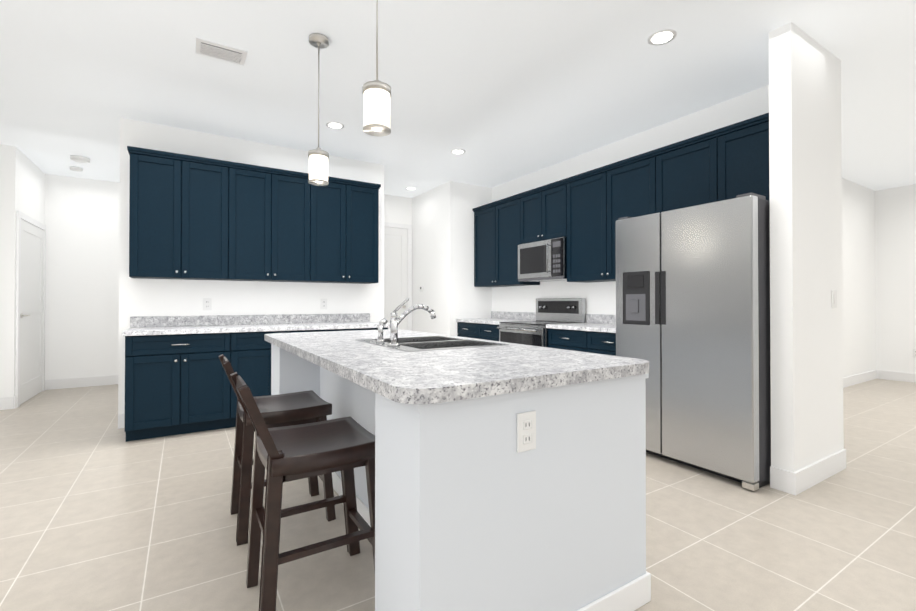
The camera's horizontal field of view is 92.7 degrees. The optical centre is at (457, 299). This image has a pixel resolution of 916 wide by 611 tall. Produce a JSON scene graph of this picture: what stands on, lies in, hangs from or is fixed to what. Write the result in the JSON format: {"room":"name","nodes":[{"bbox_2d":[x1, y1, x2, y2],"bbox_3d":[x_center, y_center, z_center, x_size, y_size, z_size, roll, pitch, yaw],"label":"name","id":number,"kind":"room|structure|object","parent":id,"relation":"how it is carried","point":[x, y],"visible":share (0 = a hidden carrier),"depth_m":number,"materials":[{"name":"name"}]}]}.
{"room":"kitchen","nodes":[
{"label":"kitchen","id":0,"kind":"room"},
{"bbox_2d":[0,144,44,397],"bbox_3d":[-5.171,-0.233,5.189,0.140,2.840,1.190,0,-1,-32],"label":"wall","id":1,"kind":"structure","parent":0,"point":[22,182],"depth_m":4.71,"materials":[{"name":"white paint"}]},
{"bbox_2d":[15,211,45,407],"bbox_3d":[-5.080,0.112,5.238,0.065,2.150,1.100,0,-1,-32],"label":"hall door","id":2,"kind":"structure","parent":1,"relation":"in","point":[30,304],"depth_m":5.16,"materials":[{"name":"white paint"}]},
{"bbox_2d":[45,174,119,379],"bbox_3d":[-5.021,-0.226,6.069,1.330,2.840,0.140,0,-1,-32],"label":"wall","id":3,"kind":"structure","parent":0,"point":[82,283],"depth_m":5.93,"materials":[{"name":"white paint"}]},
{"bbox_2d":[118,118,383,413],"bbox_3d":[-2.038,-0.237,4.729,2.580,2.840,0.140,0,-1,-32],"label":"wall","id":4,"kind":"structure","parent":0,"point":[158,297],"depth_m":4.45,"materials":[{"name":"white paint"}]},
{"bbox_2d":[203,298,211,309],"bbox_3d":[-2.497,0.051,4.350,0.075,0.120,0.009,0,-1,-32],"label":"outlet","id":5,"kind":"object","parent":4,"relation":"attached to","point":[207,303],"visible":1,"depth_m":4.35,"materials":[{"name":"white plastic"}]},
{"bbox_2d":[127,146,380,283],"bbox_3d":[-1.946,-0.748,4.493,2.310,1.120,0.360,0,-1,-32],"label":"upper cabinet","id":6,"kind":"object","parent":4,"relation":"attached to","point":[195,218],"visible":0.98,"depth_m":4.25,"materials":[{"name":"blue paint"}]},
{"bbox_2d":[321,299,326,308],"bbox_3d":[-1.523,0.055,4.961,0.075,0.120,0.009,0,-1,-32],"label":"outlet","id":7,"kind":"object","parent":4,"relation":"attached to","point":[323,303],"visible":1,"depth_m":4.96,"materials":[{"name":"white plastic"}]},
{"bbox_2d":[384,194,411,227],"bbox_3d":[-2.262,-0.225,6.206,3.490,2.840,0.140,0,-1,-32],"label":"wall","id":8,"kind":"structure","parent":0,"point":[398,209],"depth_m":6.95,"materials":[{"name":"white paint"}]},
{"bbox_2d":[384,222,411,330],"bbox_3d":[-1.118,-0.001,6.799,0.900,2.400,0.065,0,-1,-32],"label":"pantry door","id":9,"kind":"structure","parent":8,"relation":"in","point":[397,264],"depth_m":6.94,"materials":[{"name":"white paint"}]},
{"bbox_2d":[412,183,444,334],"bbox_3d":[-0.443,-0.221,6.722,0.140,2.840,1.200,0,-1,-32],"label":"wall","id":10,"kind":"structure","parent":0,"point":[428,241],"depth_m":6.58,"materials":[{"name":"white paint"}]},
{"bbox_2d":[0,379,915,610],"bbox_3d":[-0.040,1.224,3.434,22.000,0.100,16.000,0,-1,-32],"label":"floor","id":11,"kind":"structure","parent":0,"point":[98,512],"depth_m":2.22,"materials":[{"name":"tile"}]},
{"bbox_2d":[125,332,240,441],"bbox_3d":[-2.499,0.740,3.990,0.820,0.876,0.604,0,-1,-32],"label":"base cabinet","id":12,"kind":"object","parent":11,"relation":"on","point":[176,384],"depth_m":3.72,"materials":[{"name":"blue paint"}]},
{"bbox_2d":[218,354,335,545],"bbox_3d":[-0.971,0.733,2.334,0.535,0.876,0.430,0,-1,-32],"label":"bar stool","id":13,"kind":"object","parent":11,"relation":"on","point":[296,408],"visible":0.77,"depth_m":2.25,"materials":[{"name":"brown wood"}]},
{"bbox_2d":[241,330,324,396],"bbox_3d":[-1.881,0.743,4.378,0.880,0.876,0.604,0,-1,-32],"label":"base cabinet","id":14,"kind":"object","parent":11,"relation":"on","point":[255,351],"depth_m":4.05,"materials":[{"name":"blue paint"}]},
{"bbox_2d":[230,372,374,610],"bbox_3d":[-0.591,0.728,1.728,0.535,0.876,0.430,0,-1,-32],"label":"bar stool","id":15,"kind":"object","parent":11,"relation":"on","point":[345,446],"visible":0.94,"depth_m":1.65,"materials":[{"name":"brown wood"}]},
{"bbox_2d":[325,328,387,331],"bbox_3d":[-1.263,0.746,4.766,0.820,0.876,0.604,0,-1,-32],"label":"base cabinet","id":16,"kind":"object","parent":11,"relation":"on","point":[358,328],"depth_m":4.52,"materials":[{"name":"blue paint"}]},
{"bbox_2d":[122,313,389,335],"bbox_3d":[-1.873,0.234,4.370,2.310,0.140,0.632,0,-1,-32],"label":"countertop","id":17,"kind":"structure","parent":16,"relation":"on","point":[154,325],"depth_m":4.33,"materials":[{"name":"stone"}]},
{"bbox_2d":[269,342,650,610],"bbox_3d":[-0.312,0.727,2.416,1.003,0.878,2.367,0,-1,-32],"label":"kitchen island","id":18,"kind":"object","parent":11,"relation":"on","point":[475,510],"depth_m":1.38,"materials":[{"name":"white paint"}]},
{"bbox_2d":[264,330,648,409],"bbox_3d":[-0.320,0.265,2.416,1.067,0.041,2.418,0,-1,-32],"label":"island countertop","id":19,"kind":"structure","parent":18,"relation":"on","point":[410,379],"depth_m":1.57,"materials":[{"name":"grey stone"}]},
{"bbox_2d":[376,318,387,341],"bbox_3d":[-0.413,0.171,2.381,0.062,0.137,0.044,0,-1,-32],"label":"sprayer","id":20,"kind":"object","parent":19,"relation":"on","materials":[{"name":"silver metal"}]},
{"bbox_2d":[384,298,435,345],"bbox_3d":[-0.220,0.118,2.254,0.276,0.241,0.126,0,-1,-32],"label":"faucet","id":21,"kind":"object","parent":19,"relation":"on","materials":[{"name":"silver metal"}]},
{"bbox_2d":[356,334,511,349],"bbox_3d":[-0.173,0.337,2.448,0.584,0.195,0.724,0,-1,-32],"label":"sink","id":22,"kind":"object","parent":19,"relation":"in","point":[418,341],"depth_m":2.49,"materials":[{"name":"silver metal"}]},
{"bbox_2d":[517,411,535,452],"bbox_3d":[0.214,0.413,1.360,0.075,0.120,0.009,0,-1,-32],"label":"outlet","id":23,"kind":"object","parent":18,"relation":"attached to","point":[526,431],"visible":1,"depth_m":1.36,"materials":[{"name":"white plastic"}]},
{"bbox_2d":[457,322,498,340],"bbox_3d":[0.503,0.754,5.825,0.638,0.875,1.024,0,-1,-32],"label":"base cabinet","id":24,"kind":"object","parent":11,"relation":"on","point":[480,331],"visible":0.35,"depth_m":5.67,"materials":[{"name":"blue paint"}]},
{"bbox_2d":[456,311,535,324],"bbox_3d":[0.506,0.245,5.829,0.632,0.140,1.028,0,-1,-32],"label":"countertop","id":25,"kind":"structure","parent":24,"relation":"on","point":[497,317],"depth_m":5.87,"materials":[{"name":"stone"}]},
{"bbox_2d":[497,298,585,346],"bbox_3d":[0.934,0.588,5.036,0.712,1.195,0.756,0,-1,-32],"label":"range","id":26,"kind":"object","parent":11,"relation":"on","point":[558,311],"visible":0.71,"depth_m":4.99,"materials":[{"name":"silver metal"}]},
{"bbox_2d":[548,328,615,355],"bbox_3d":[1.464,0.743,4.293,0.638,0.875,1.050,0,-1,-32],"label":"base cabinet","id":27,"kind":"object","parent":11,"relation":"on","point":[604,343],"visible":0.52,"depth_m":4.18,"materials":[{"name":"blue paint"}]},
{"bbox_2d":[546,314,615,332],"bbox_3d":[1.467,0.233,4.296,0.632,0.140,1.057,0,-1,-32],"label":"countertop","id":28,"kind":"structure","parent":27,"relation":"on","point":[600,323],"depth_m":4.52,"materials":[{"name":"stone"}]},
{"bbox_2d":[616,193,770,490],"bbox_3d":[1.878,0.265,3.273,0.910,1.815,0.986,0,-1,-32],"label":"refrigerator","id":29,"kind":"object","parent":11,"relation":"on","point":[693,305],"visible":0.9,"depth_m":2.87,"materials":[{"name":"grey metal"}]},
{"bbox_2d":[0,0,915,197],"bbox_3d":[-0.040,-1.716,3.456,22.000,0.100,16.000,0,-1,-32],"label":"ceiling","id":30,"kind":"structure","parent":0,"point":[499,92],"depth_m":3.26,"materials":[{"name":"white paint"}]},
{"bbox_2d":[69,166,82,171],"bbox_3d":[-4.797,-1.631,5.488,0.130,0.040,0.130,0,-1,-32],"label":"smoke detector","id":31,"kind":"object","parent":30,"relation":"attached to","point":[76,169],"visible":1,"depth_m":5.46,"materials":[{"name":"white plastic"}]},
{"bbox_2d":[70,155,89,162],"bbox_3d":[-4.414,-1.629,5.103,0.180,0.050,0.180,0,-1,-32],"label":"light","id":32,"kind":"object","parent":30,"relation":"attached to","point":[78,159],"visible":1,"depth_m":5.05,"materials":[{"name":"white plastic"}]},
{"bbox_2d":[195,37,247,65],"bbox_3d":[-1.599,-1.663,2.950,0.300,0.012,0.200,0,-1,-32],"label":"ceiling vent","id":33,"kind":"object","parent":30,"relation":"in","point":[203,47],"visible":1,"depth_m":2.94,"materials":[{"name":"white metal"}]},
{"bbox_2d":[308,33,328,185],"bbox_3d":[-0.893,-1.206,2.799,0.128,0.929,0.128,0,-1,-32],"label":"pendant light","id":34,"kind":"object","parent":30,"relation":"hanging from","point":[318,165],"visible":1,"depth_m":2.76,"materials":[{"name":"white glass"}]},
{"bbox_2d":[326,122,343,128],"bbox_3d":[-1.174,-1.658,4.173,0.170,0.006,0.170,0,-1,-32],"label":"recessed light","id":35,"kind":"object","parent":30,"relation":"in","point":[335,125],"visible":1,"depth_m":4.16,"materials":[{"name":"white paint"}]},
{"bbox_2d":[362,0,390,136],"bbox_3d":[-0.361,-1.212,1.952,0.128,0.929,0.128,0,-1,-32],"label":"pendant light","id":36,"kind":"object","parent":30,"relation":"hanging from","point":[377,94],"visible":1,"depth_m":1.90,"materials":[{"name":"white glass"}]},
{"bbox_2d":[405,187,416,189],"bbox_3d":[-0.697,-1.640,6.479,0.170,0.006,0.170,0,-1,-32],"label":"recessed light","id":37,"kind":"object","parent":30,"relation":"in","point":[410,188],"visible":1,"depth_m":6.46,"materials":[{"name":"white paint"}]},
{"bbox_2d":[450,149,465,153],"bbox_3d":[0.000,-1.652,4.897,0.170,0.006,0.170,0,-1,-32],"label":"recessed light","id":38,"kind":"object","parent":30,"relation":"in","point":[457,151],"visible":1,"depth_m":4.88,"materials":[{"name":"white paint"}]},
{"bbox_2d":[647,29,676,45],"bbox_3d":[1.301,-1.668,2.786,0.170,0.006,0.170,0,-1,-32],"label":"recessed light","id":39,"kind":"object","parent":30,"relation":"in","point":[662,37],"visible":1,"depth_m":2.78,"materials":[{"name":"white paint"}]},
{"bbox_2d":[445,181,491,335],"bbox_3d":[0.159,-0.225,6.308,0.720,2.840,0.140,0,-1,-32],"label":"wall","id":40,"kind":"structure","parent":0,"point":[465,298],"depth_m":6.17,"materials":[{"name":"white paint"}]},
{"bbox_2d":[492,85,768,314],"bbox_3d":[1.245,-0.232,5.387,0.140,2.840,5.255,0,-1,-32],"label":"wall","id":41,"kind":"structure","parent":0,"point":[600,297],"depth_m":4.74,"materials":[{"name":"white paint"}]},
{"bbox_2d":[472,197,539,286],"bbox_3d":[0.653,-0.724,5.888,0.329,1.092,1.075,0,-1,-32],"label":"upper cabinet","id":42,"kind":"object","parent":41,"relation":"attached to","point":[496,225],"depth_m":5.78,"materials":[{"name":"blue paint"}]},
{"bbox_2d":[520,181,559,243],"bbox_3d":[1.111,-0.975,5.159,0.329,0.600,0.769,0,-1,-32],"label":"upper cabinet","id":43,"kind":"object","parent":41,"relation":"attached to","point":[539,209],"depth_m":5.09,"materials":[{"name":"blue paint"}]},
{"bbox_2d":[518,237,566,281],"bbox_3d":[1.072,-0.445,5.131,0.421,0.453,0.756,0,-1,-32],"label":"microwave","id":44,"kind":"object","parent":43,"relation":"attached to","point":[543,261],"visible":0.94,"depth_m":4.98,"materials":[{"name":"silver metal"}]},
{"bbox_2d":[560,153,651,282],"bbox_3d":[1.598,-0.735,4.382,0.329,1.092,1.179,0,-1,-32],"label":"upper cabinet","id":45,"kind":"object","parent":41,"relation":"attached to","point":[583,212],"depth_m":4.37,"materials":[{"name":"blue paint"}]},
{"bbox_2d":[652,113,769,213],"bbox_3d":[2.158,-0.987,3.490,0.329,0.602,1.050,0,-1,-32],"label":"upper cabinet","id":46,"kind":"object","parent":41,"relation":"attached to","point":[725,164],"depth_m":3.42,"materials":[{"name":"blue paint"}]},
{"bbox_2d":[769,22,843,471],"bbox_3d":[2.313,-0.251,2.885,0.790,2.840,0.120,0,-1,-32],"label":"wall","id":47,"kind":"structure","parent":0,"point":[805,199],"depth_m":2.72,"materials":[{"name":"white paint"}]},
{"bbox_2d":[0,370,915,495],"bbox_3d":[-0.822,1.091,1.173,17.870,0.130,12.600,0,-1,-32],"label":"baseboard","id":48,"kind":"structure","parent":47,"relation":"attached to","point":[803,479],"depth_m":3.96,"materials":[{"name":"white paint"}]},
{"bbox_2d":[832,290,836,307],"bbox_3d":[2.547,0.000,2.952,0.075,0.120,0.009,0,-1,-32],"label":"switch plate","id":49,"kind":"object","parent":47,"relation":"attached to","point":[834,298],"visible":1,"depth_m":2.94,"materials":[{"name":"white plastic"}]},
{"bbox_2d":[842,178,875,377],"bbox_3d":[4.277,-0.231,5.409,5.020,2.840,0.140,0,-1,-32],"label":"wall","id":50,"kind":"structure","parent":0,"point":[859,278],"depth_m":6.23,"materials":[{"name":"white paint"}]},
{"bbox_2d":[875,184,915,373],"bbox_3d":[8.320,-0.246,3.555,0.140,2.840,7.300,0,-1,-32],"label":"wall","id":51,"kind":"structure","parent":0,"point":[895,238],"depth_m":6.42,"materials":[{"name":"white paint"}]}
]}

